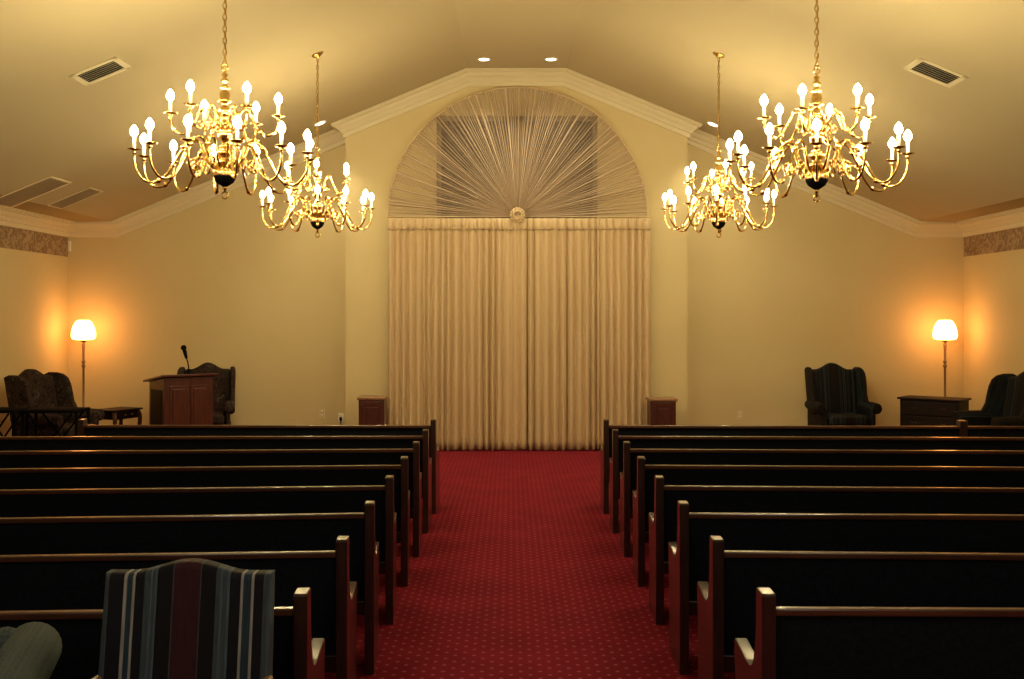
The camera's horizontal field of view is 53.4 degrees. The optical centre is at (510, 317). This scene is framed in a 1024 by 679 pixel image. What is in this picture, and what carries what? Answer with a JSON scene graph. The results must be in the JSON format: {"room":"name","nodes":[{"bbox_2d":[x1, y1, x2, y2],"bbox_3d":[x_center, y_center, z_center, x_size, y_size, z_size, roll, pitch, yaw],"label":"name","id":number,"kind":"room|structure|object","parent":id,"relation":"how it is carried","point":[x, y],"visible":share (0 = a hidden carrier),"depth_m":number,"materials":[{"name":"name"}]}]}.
{"room":"funeral home chapel","nodes":[
{"label":"funeral home chapel","id":0,"kind":"room"},
{"bbox_2d":[0,248,67,436],"bbox_3d":[-6.055,0.200,5.450,0.150,3.060,17.600,0,0,0],"label":"wall","id":1,"kind":"structure","parent":0,"point":[33,285],"depth_m":12.68,"materials":[{"name":"beige paint"}]},
{"bbox_2d":[0,225,67,256],"bbox_3d":[-5.978,-0.958,5.270,0.004,0.265,16.940,0,0,0],"label":"trim","id":2,"kind":"structure","parent":1,"relation":"attached to","point":[10,237],"depth_m":12.73,"materials":[{"name":"brown paper"}]},
{"bbox_2d":[0,207,74,236],"bbox_3d":[-5.897,-1.187,5.275,0.165,0.203,16.950,0,0,0],"label":"trim","id":3,"kind":"structure","parent":1,"relation":"attached to","point":[9,217],"depth_m":12.62,"materials":[{"name":"beige paint"}]},
{"bbox_2d":[68,144,344,424],"bbox_3d":[-4.103,-0.520,13.825,3.954,4.500,0.150,0,0,0],"label":"wall","id":4,"kind":"structure","parent":0,"point":[210,278],"depth_m":13.75,"materials":[{"name":"beige paint"}]},
{"bbox_2d":[68,241,70,250],"bbox_3d":[-5.950,-0.968,13.730,0.040,0.140,0.030,0,0,0],"label":"wall sensor","id":5,"kind":"object","parent":4,"relation":"attached to","point":[69,242],"visible":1,"depth_m":13.72,"materials":[{"name":"white plastic"}]},
{"bbox_2d":[68,129,344,237],"bbox_3d":[-4.078,-1.838,13.668,3.804,1.506,0.165,0,0,0],"label":"trim","id":6,"kind":"structure","parent":4,"relation":"attached to","point":[330,140],"depth_m":13.68,"materials":[{"name":"beige paint"}]},
{"bbox_2d":[319,409,324,417],"bbox_3d":[-2.550,1.289,13.746,0.072,0.120,0.008,0,0,0],"label":"wall outlet","id":7,"kind":"object","parent":4,"relation":"attached to","point":[321,411],"visible":1,"depth_m":13.74,"materials":[{"name":"beige plastic"}]},
{"bbox_2d":[338,413,343,421],"bbox_3d":[-2.294,1.343,13.746,0.072,0.120,0.008,0,0,0],"label":"wall outlet","id":8,"kind":"object","parent":4,"relation":"attached to","point":[339,414],"visible":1,"depth_m":13.74,"materials":[{"name":"white plastic"}]},
{"bbox_2d":[0,0,1023,220],"bbox_3d":[0.063,-2.380,5.450,12.386,2.180,17.600,0,0,0],"label":"ceiling","id":9,"kind":"structure","parent":0,"point":[967,140],"depth_m":10.03,"materials":[{"name":"paint"}]},
{"bbox_2d":[0,176,71,207],"bbox_3d":[-5.181,-1.351,10.975,0.693,0.289,0.513,0,0,0],"label":"ceiling vent","id":10,"kind":"object","parent":9,"relation":"in","point":[51,183],"visible":1,"depth_m":10.98,"materials":[{"name":"metal"}]},
{"bbox_2d":[47,187,103,208],"bbox_3d":[-5.075,-1.395,11.876,0.505,0.212,0.376,0,0,0],"label":"ceiling vent","id":11,"kind":"object","parent":9,"relation":"in","point":[89,192],"visible":1,"depth_m":11.86,"materials":[{"name":"metal"}]},
{"bbox_2d":[69,57,131,85],"bbox_3d":[-3.441,-2.067,8.556,0.393,0.165,0.351,0,0,0],"label":"ceiling vent","id":12,"kind":"object","parent":9,"relation":"in","point":[113,66],"visible":1,"depth_m":8.54,"materials":[{"name":"metal"}]},
{"bbox_2d":[127,0,315,198],"bbox_3d":[-1.966,-1.760,7.000,1.251,1.888,1.251,0,0,0],"label":"chandelier","id":13,"kind":"object","parent":9,"relation":"hanging from","point":[225,171],"visible":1,"depth_m":6.95,"materials":[{"name":"gold metal"}]},
{"bbox_2d":[258,51,375,237],"bbox_3d":[-1.966,-1.760,10.350,1.153,1.888,1.153,0,0,0],"label":"chandelier","id":14,"kind":"object","parent":9,"relation":"hanging from","point":[317,219],"visible":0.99,"depth_m":10.30,"materials":[{"name":"gold metal"}]},
{"bbox_2d":[314,120,325,125],"bbox_3d":[-2.433,-2.482,12.992,0.159,0.071,0.169,0,0,7],"label":"recessed light","id":15,"kind":"object","parent":9,"relation":"in","point":[323,121],"visible":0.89,"depth_m":12.98,"materials":[{"name":"white plastic"}]},
{"bbox_2d":[477,57,490,60],"bbox_3d":[-0.339,-3.244,12.787,0.170,0.009,0.170,0,0,0],"label":"recessed light","id":16,"kind":"object","parent":9,"relation":"in","point":[481,58],"visible":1,"depth_m":12.79,"materials":[{"name":"white plastic"}]},
{"bbox_2d":[544,57,557,60],"bbox_3d":[0.502,-3.244,12.787,0.170,0.009,0.170,0,0,0],"label":"recessed light","id":17,"kind":"object","parent":9,"relation":"in","point":[549,58],"visible":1,"depth_m":12.79,"materials":[{"name":"white plastic"}]},
{"bbox_2d":[707,121,717,126],"bbox_3d":[2.583,-2.478,13.038,0.159,0.071,0.169,0,0,-7],"label":"recessed light","id":18,"kind":"object","parent":9,"relation":"in","point":[708,122],"visible":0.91,"depth_m":13.04,"materials":[{"name":"white plastic"}]},
{"bbox_2d":[661,52,777,237],"bbox_3d":[2.110,-1.758,10.350,1.162,1.888,1.162,0,0,0],"label":"chandelier","id":19,"kind":"object","parent":9,"relation":"hanging from","point":[718,219],"visible":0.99,"depth_m":10.30,"materials":[{"name":"gold metal"}]},
{"bbox_2d":[723,0,914,201],"bbox_3d":[2.100,-1.752,7.000,1.230,1.910,1.230,0,0,0],"label":"chandelier","id":20,"kind":"object","parent":9,"relation":"hanging from","point":[816,175],"visible":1,"depth_m":6.95,"materials":[{"name":"gold metal"}]},
{"bbox_2d":[903,58,967,87],"bbox_3d":[3.579,-2.068,8.604,0.406,0.171,0.364,0,0,0],"label":"ceiling vent","id":21,"kind":"object","parent":9,"relation":"in","point":[924,68],"visible":1,"depth_m":8.59,"materials":[{"name":"metal"}]},
{"bbox_2d":[345,86,686,424],"bbox_3d":[0.072,-0.770,13.650,4.497,5.000,0.500,0,0,0],"label":"wall","id":22,"kind":"structure","parent":0,"point":[373,154],"depth_m":13.40,"materials":[{"name":"beige paint"}]},
{"bbox_2d":[388,218,526,450],"bbox_3d":[-0.699,0.210,13.281,1.818,3.022,0.156,0,0,0],"label":"curtain","id":23,"kind":"object","parent":22,"relation":"hanging from","point":[457,287],"visible":0.98,"depth_m":13.28,"materials":[{"name":"beige fabric"}]},
{"bbox_2d":[331,68,701,137],"bbox_3d":[0.072,-2.806,13.318,4.827,0.883,0.165,0,0,0],"label":"trim","id":24,"kind":"structure","parent":22,"relation":"attached to","point":[577,82],"depth_m":13.32,"materials":[{"name":"beige paint"}]},
{"bbox_2d":[437,116,596,217],"bbox_3d":[0.080,-1.956,13.490,2.120,1.413,0.060,0,0,0],"label":"window","id":25,"kind":"structure","parent":22,"relation":"in","point":[449,121],"depth_m":13.48,"materials":[{"name":"fabric"}]},
{"bbox_2d":[386,86,648,222],"bbox_3d":[0.085,-2.134,13.296,3.437,1.805,0.134,0,0,0],"label":"drape","id":26,"kind":"object","parent":22,"relation":"attached to","point":[519,190],"visible":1,"depth_m":13.31,"materials":[{"name":"beige fabric"}]},
{"bbox_2d":[440,449,599,449],"bbox_3d":[0.072,1.675,13.393,4.497,0.110,0.015,0,0,0],"label":"baseboard","id":27,"kind":"structure","parent":22,"relation":"attached to","point":[440,449],"depth_m":13.39,"materials":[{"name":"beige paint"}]},
{"bbox_2d":[527,218,566,450],"bbox_3d":[0.471,0.210,13.282,0.523,3.022,0.147,0,0,0],"label":"curtain","id":28,"kind":"object","parent":22,"relation":"hanging from","point":[546,237],"visible":1,"depth_m":13.28,"materials":[{"name":"beige fabric"}]},
{"bbox_2d":[567,218,650,449],"bbox_3d":[1.278,0.210,13.290,1.092,3.022,0.148,0,0,0],"label":"curtain","id":29,"kind":"object","parent":22,"relation":"hanging from","point":[609,264],"visible":0.98,"depth_m":13.28,"materials":[{"name":"beige fabric"}]},
{"bbox_2d":[324,450,734,678],"bbox_3d":[0.063,1.780,5.450,12.386,0.100,17.600,0,0,0],"label":"floor","id":30,"kind":"structure","parent":0,"point":[520,571],"depth_m":6.47,"materials":[{"name":"red carpet"}]},
{"bbox_2d":[0,407,28,436],"bbox_3d":[-5.494,1.348,10.880,0.541,0.764,0.360,0,0,0],"label":"folding stand","id":31,"kind":"object","parent":30,"relation":"on","point":[13,410],"visible":0.35,"depth_m":10.88,"materials":[{"name":"black wood"}]},
{"bbox_2d":[0,622,61,678],"bbox_3d":[-1.675,1.320,2.707,0.817,0.820,0.635,0,0,-15],"label":"chair","id":32,"kind":"object","parent":30,"relation":"on","point":[31,650],"visible":1,"depth_m":2.86,"materials":[{"name":"grey fabric"}]},
{"bbox_2d":[4,369,104,435],"bbox_3d":[-5.262,1.166,11.746,0.762,1.152,0.910,0,0,12],"label":"chair","id":33,"kind":"object","parent":30,"relation":"on","point":[31,388],"visible":0.62,"depth_m":11.73,"materials":[{"name":"fabric"}]},
{"bbox_2d":[63,423,95,435],"bbox_3d":[-5.143,1.295,11.721,0.520,0.130,0.550,0,0,12],"label":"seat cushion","id":34,"kind":"object","parent":33,"relation":"on","point":[66,426],"depth_m":11.48,"materials":[{"name":"fabric"}]},
{"bbox_2d":[20,407,89,435],"bbox_3d":[-4.859,1.348,10.880,0.593,0.764,0.360,0,0,0],"label":"folding stand","id":35,"kind":"object","parent":30,"relation":"on","point":[35,410],"visible":0.48,"depth_m":10.75,"materials":[{"name":"black wood"}]},
{"bbox_2d":[71,320,95,406],"bbox_3d":[-5.613,0.877,13.380,0.302,1.706,0.302,0,0,19],"label":"floor lamp","id":36,"kind":"object","parent":30,"relation":"on","point":[83,331],"visible":0.76,"depth_m":13.31,"materials":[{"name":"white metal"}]},
{"bbox_2d":[102,407,142,424],"bbox_3d":[-4.885,1.432,12.665,0.372,0.614,0.476,0,0,23],"label":"side table","id":37,"kind":"object","parent":30,"relation":"on","point":[114,413],"visible":0.48,"depth_m":12.57,"materials":[{"name":"brown wood"}]},
{"bbox_2d":[0,588,324,678],"bbox_3d":[-2.923,1.315,3.427,4.500,0.830,0.452,0,0,-3],"label":"pew","id":38,"kind":"object","parent":30,"relation":"on","point":[295,655],"visible":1,"depth_m":3.33,"materials":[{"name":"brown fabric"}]},
{"bbox_2d":[0,536,356,678],"bbox_3d":[-2.924,1.315,4.217,4.500,0.830,0.452,0,0,-4],"label":"pew","id":39,"kind":"object","parent":30,"relation":"on","point":[43,581],"visible":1,"depth_m":4.13,"materials":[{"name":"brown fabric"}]},
{"bbox_2d":[143,373,218,424],"bbox_3d":[-3.989,1.198,12.316,0.710,1.064,0.580,0,0,-40],"label":"lectern","id":40,"kind":"object","parent":30,"relation":"on","point":[181,399],"visible":0.51,"depth_m":12.12,"materials":[{"name":"red wood"}]},
{"bbox_2d":[181,345,190,373],"bbox_3d":[-3.894,0.503,12.226,0.134,0.360,0.070,0,0,0],"label":"microphone","id":41,"kind":"object","parent":40,"relation":"on","point":[183,347],"visible":0.96,"depth_m":12.21,"materials":[{"name":"black metal"}]},
{"bbox_2d":[91,558,274,678],"bbox_3d":[-0.976,1.232,2.785,0.595,0.997,0.690,0,0,1],"label":"chair","id":42,"kind":"object","parent":30,"relation":"on","point":[188,618],"visible":1,"depth_m":3.04,"materials":[{"name":"fabric"}]},
{"bbox_2d":[0,501,378,674],"bbox_3d":[-2.925,1.315,4.999,4.500,0.830,0.452,0,0,-4],"label":"pew","id":43,"kind":"object","parent":30,"relation":"on","point":[300,531],"visible":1,"depth_m":4.92,"materials":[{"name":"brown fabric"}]},
{"bbox_2d":[0,475,396,624],"bbox_3d":[-2.924,1.315,5.817,4.500,0.830,0.452,0,0,-4],"label":"pew","id":44,"kind":"object","parent":30,"relation":"on","point":[283,499],"visible":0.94,"depth_m":5.72,"materials":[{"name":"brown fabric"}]},
{"bbox_2d":[0,456,409,586],"bbox_3d":[-2.924,1.315,6.634,4.500,0.830,0.452,0,0,-4],"label":"pew","id":45,"kind":"object","parent":30,"relation":"on","point":[323,475],"visible":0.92,"depth_m":6.51,"materials":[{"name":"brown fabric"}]},
{"bbox_2d":[177,362,235,424],"bbox_3d":[-3.962,1.166,13.233,0.738,1.152,0.701,0,0,-12],"label":"chair","id":46,"kind":"object","parent":30,"relation":"on","point":[224,383],"visible":0.48,"depth_m":13.42,"materials":[{"name":"fabric"}]},
{"bbox_2d":[213,412,225,424],"bbox_3d":[-3.939,1.295,13.124,0.506,0.130,0.478,0,0,-12],"label":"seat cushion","id":47,"kind":"object","parent":46,"relation":"on","point":[219,418],"depth_m":12.94,"materials":[{"name":"fabric"}]},
{"bbox_2d":[0,441,421,556],"bbox_3d":[-2.922,1.315,7.492,4.500,0.830,0.452,0,0,-3],"label":"pew","id":48,"kind":"object","parent":30,"relation":"on","point":[271,457],"visible":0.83,"depth_m":7.34,"materials":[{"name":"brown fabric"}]},
{"bbox_2d":[0,429,431,533],"bbox_3d":[-2.917,1.315,8.368,4.500,0.830,0.452,0,0,-1],"label":"pew","id":49,"kind":"object","parent":30,"relation":"on","point":[17,443],"visible":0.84,"depth_m":8.18,"materials":[{"name":"brown wood"}]},
{"bbox_2d":[78,419,439,513],"bbox_3d":[-2.247,1.315,9.230,3.170,0.830,0.452,0,0,1],"label":"pew","id":50,"kind":"object","parent":30,"relation":"on","point":[84,429],"visible":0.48,"depth_m":9.03,"materials":[{"name":"brown wood"}]},
{"bbox_2d":[357,395,388,424],"bbox_3d":[-1.763,1.364,13.020,0.362,0.732,0.340,0,0,0],"label":"pedestal","id":51,"kind":"object","parent":30,"relation":"on","point":[372,408],"visible":0.55,"depth_m":12.86,"materials":[{"name":"red wood"}]},
{"bbox_2d":[646,397,677,424],"bbox_3d":[1.922,1.373,13.020,0.362,0.713,0.340,0,0,0],"label":"pedestal","id":52,"kind":"object","parent":30,"relation":"on","point":[660,410],"visible":0.45,"depth_m":12.86,"materials":[{"name":"red wood"}]},
{"bbox_2d":[600,419,1023,513],"bbox_3d":[3.047,1.315,9.167,4.450,0.830,0.452,0,0,1],"label":"pew","id":53,"kind":"object","parent":30,"relation":"on","point":[961,429],"visible":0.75,"depth_m":8.98,"materials":[{"name":"brown wood"}]},
{"bbox_2d":[609,429,1023,533],"bbox_3d":[3.049,1.315,8.330,4.450,0.830,0.452,0,0,2],"label":"pew","id":54,"kind":"object","parent":30,"relation":"on","point":[636,442],"visible":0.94,"depth_m":8.16,"materials":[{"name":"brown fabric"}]},
{"bbox_2d":[620,441,1023,556],"bbox_3d":[3.050,1.315,7.508,4.450,0.830,0.452,0,0,2],"label":"pew","id":55,"kind":"object","parent":30,"relation":"on","point":[790,457],"visible":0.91,"depth_m":7.36,"materials":[{"name":"brown wood"}]},
{"bbox_2d":[632,456,1023,586],"bbox_3d":[3.050,1.315,6.699,4.450,0.830,0.452,0,0,2],"label":"pew","id":56,"kind":"object","parent":30,"relation":"on","point":[699,475],"visible":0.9,"depth_m":6.55,"materials":[{"name":"brown wood"}]},
{"bbox_2d":[649,475,1023,624],"bbox_3d":[3.050,1.315,5.881,4.450,0.830,0.452,0,0,2],"label":"pew","id":57,"kind":"object","parent":30,"relation":"on","point":[701,499],"visible":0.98,"depth_m":5.75,"materials":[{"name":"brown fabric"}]},
{"bbox_2d":[804,363,881,425],"bbox_3d":[4.240,1.166,13.133,0.846,1.152,0.709,0,0,-3],"label":"chair","id":58,"kind":"object","parent":30,"relation":"on","point":[836,395],"visible":0.73,"depth_m":13.29,"materials":[{"name":"fabric"}]},
{"bbox_2d":[828,413,869,425],"bbox_3d":[4.246,1.295,13.020,0.511,0.130,0.484,0,0,-3],"label":"seat cushion","id":59,"kind":"object","parent":58,"relation":"on","point":[834,419],"depth_m":12.79,"materials":[{"name":"fabric"}]},
{"bbox_2d":[668,501,1023,674],"bbox_3d":[3.049,1.315,5.095,4.450,0.830,0.452,0,0,2],"label":"pew","id":60,"kind":"object","parent":30,"relation":"on","point":[850,532],"visible":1,"depth_m":4.95,"materials":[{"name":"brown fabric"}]},
{"bbox_2d":[697,536,1023,678],"bbox_3d":[3.050,1.315,4.265,4.450,0.830,0.452,0,0,2],"label":"pew","id":61,"kind":"object","parent":30,"relation":"on","point":[727,604],"visible":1,"depth_m":4.15,"materials":[{"name":"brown wood"}]},
{"bbox_2d":[734,588,1023,678],"bbox_3d":[3.047,1.315,3.506,4.450,0.830,0.452,0,0,1],"label":"pew","id":62,"kind":"object","parent":30,"relation":"on","point":[791,642],"visible":1,"depth_m":3.36,"materials":[{"name":"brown wood"}]},
{"bbox_2d":[897,395,971,425],"bbox_3d":[5.394,1.372,12.994,0.785,0.716,0.456,0,0,40],"label":"chest","id":63,"kind":"object","parent":30,"relation":"on","point":[915,410],"visible":0.37,"depth_m":12.85,"materials":[{"name":"brown wood"}]},
{"bbox_2d":[933,320,957,396],"bbox_3d":[5.699,0.877,13.380,0.302,1.706,0.302,0,0,19],"label":"floor lamp","id":64,"kind":"object","parent":30,"relation":"on","point":[944,331],"visible":0.66,"depth_m":13.29,"materials":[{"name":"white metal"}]},
{"bbox_2d":[953,371,1023,425],"bbox_3d":[5.531,1.166,11.448,0.762,1.152,0.910,0,0,-6],"label":"chair","id":65,"kind":"object","parent":30,"relation":"on","point":[1003,405],"visible":0.38,"depth_m":11.73,"materials":[{"name":"fabric"}]},
{"bbox_2d":[687,144,963,425],"bbox_3d":[4.238,-0.520,13.825,3.935,4.500,0.150,0,0,0],"label":"wall","id":66,"kind":"structure","parent":0,"point":[825,282],"depth_m":13.75,"materials":[{"name":"beige paint"}]},
{"bbox_2d":[737,411,742,418],"bbox_3d":[3.090,1.309,13.746,0.072,0.120,0.008,0,0,0],"label":"wall outlet","id":67,"kind":"object","parent":66,"relation":"attached to","point":[739,413],"visible":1,"depth_m":13.74,"materials":[{"name":"beige plastic"}]},
{"bbox_2d":[687,129,962,237],"bbox_3d":[4.213,-1.837,13.668,3.785,1.504,0.165,0,0,0],"label":"trim","id":68,"kind":"structure","parent":66,"relation":"attached to","point":[704,141],"depth_m":13.68,"materials":[{"name":"beige paint"}]},
{"bbox_2d":[964,249,1023,409],"bbox_3d":[6.181,0.200,5.450,0.150,3.060,17.600,0,0,0],"label":"wall","id":69,"kind":"structure","parent":0,"point":[993,282],"depth_m":12.98,"materials":[{"name":"beige paint"}]},
{"bbox_2d":[957,207,1023,237],"bbox_3d":[6.024,-1.187,5.275,0.165,0.203,16.950,0,0,0],"label":"trim","id":70,"kind":"structure","parent":69,"relation":"attached to","point":[1013,218],"depth_m":12.73,"materials":[{"name":"beige paint"}]},
{"bbox_2d":[964,227,1023,256],"bbox_3d":[6.104,-0.958,5.270,0.004,0.265,16.940,0,0,0],"label":"trim","id":71,"kind":"structure","parent":69,"relation":"attached to","point":[1010,239],"depth_m":12.86,"materials":[{"name":"brown paper"}]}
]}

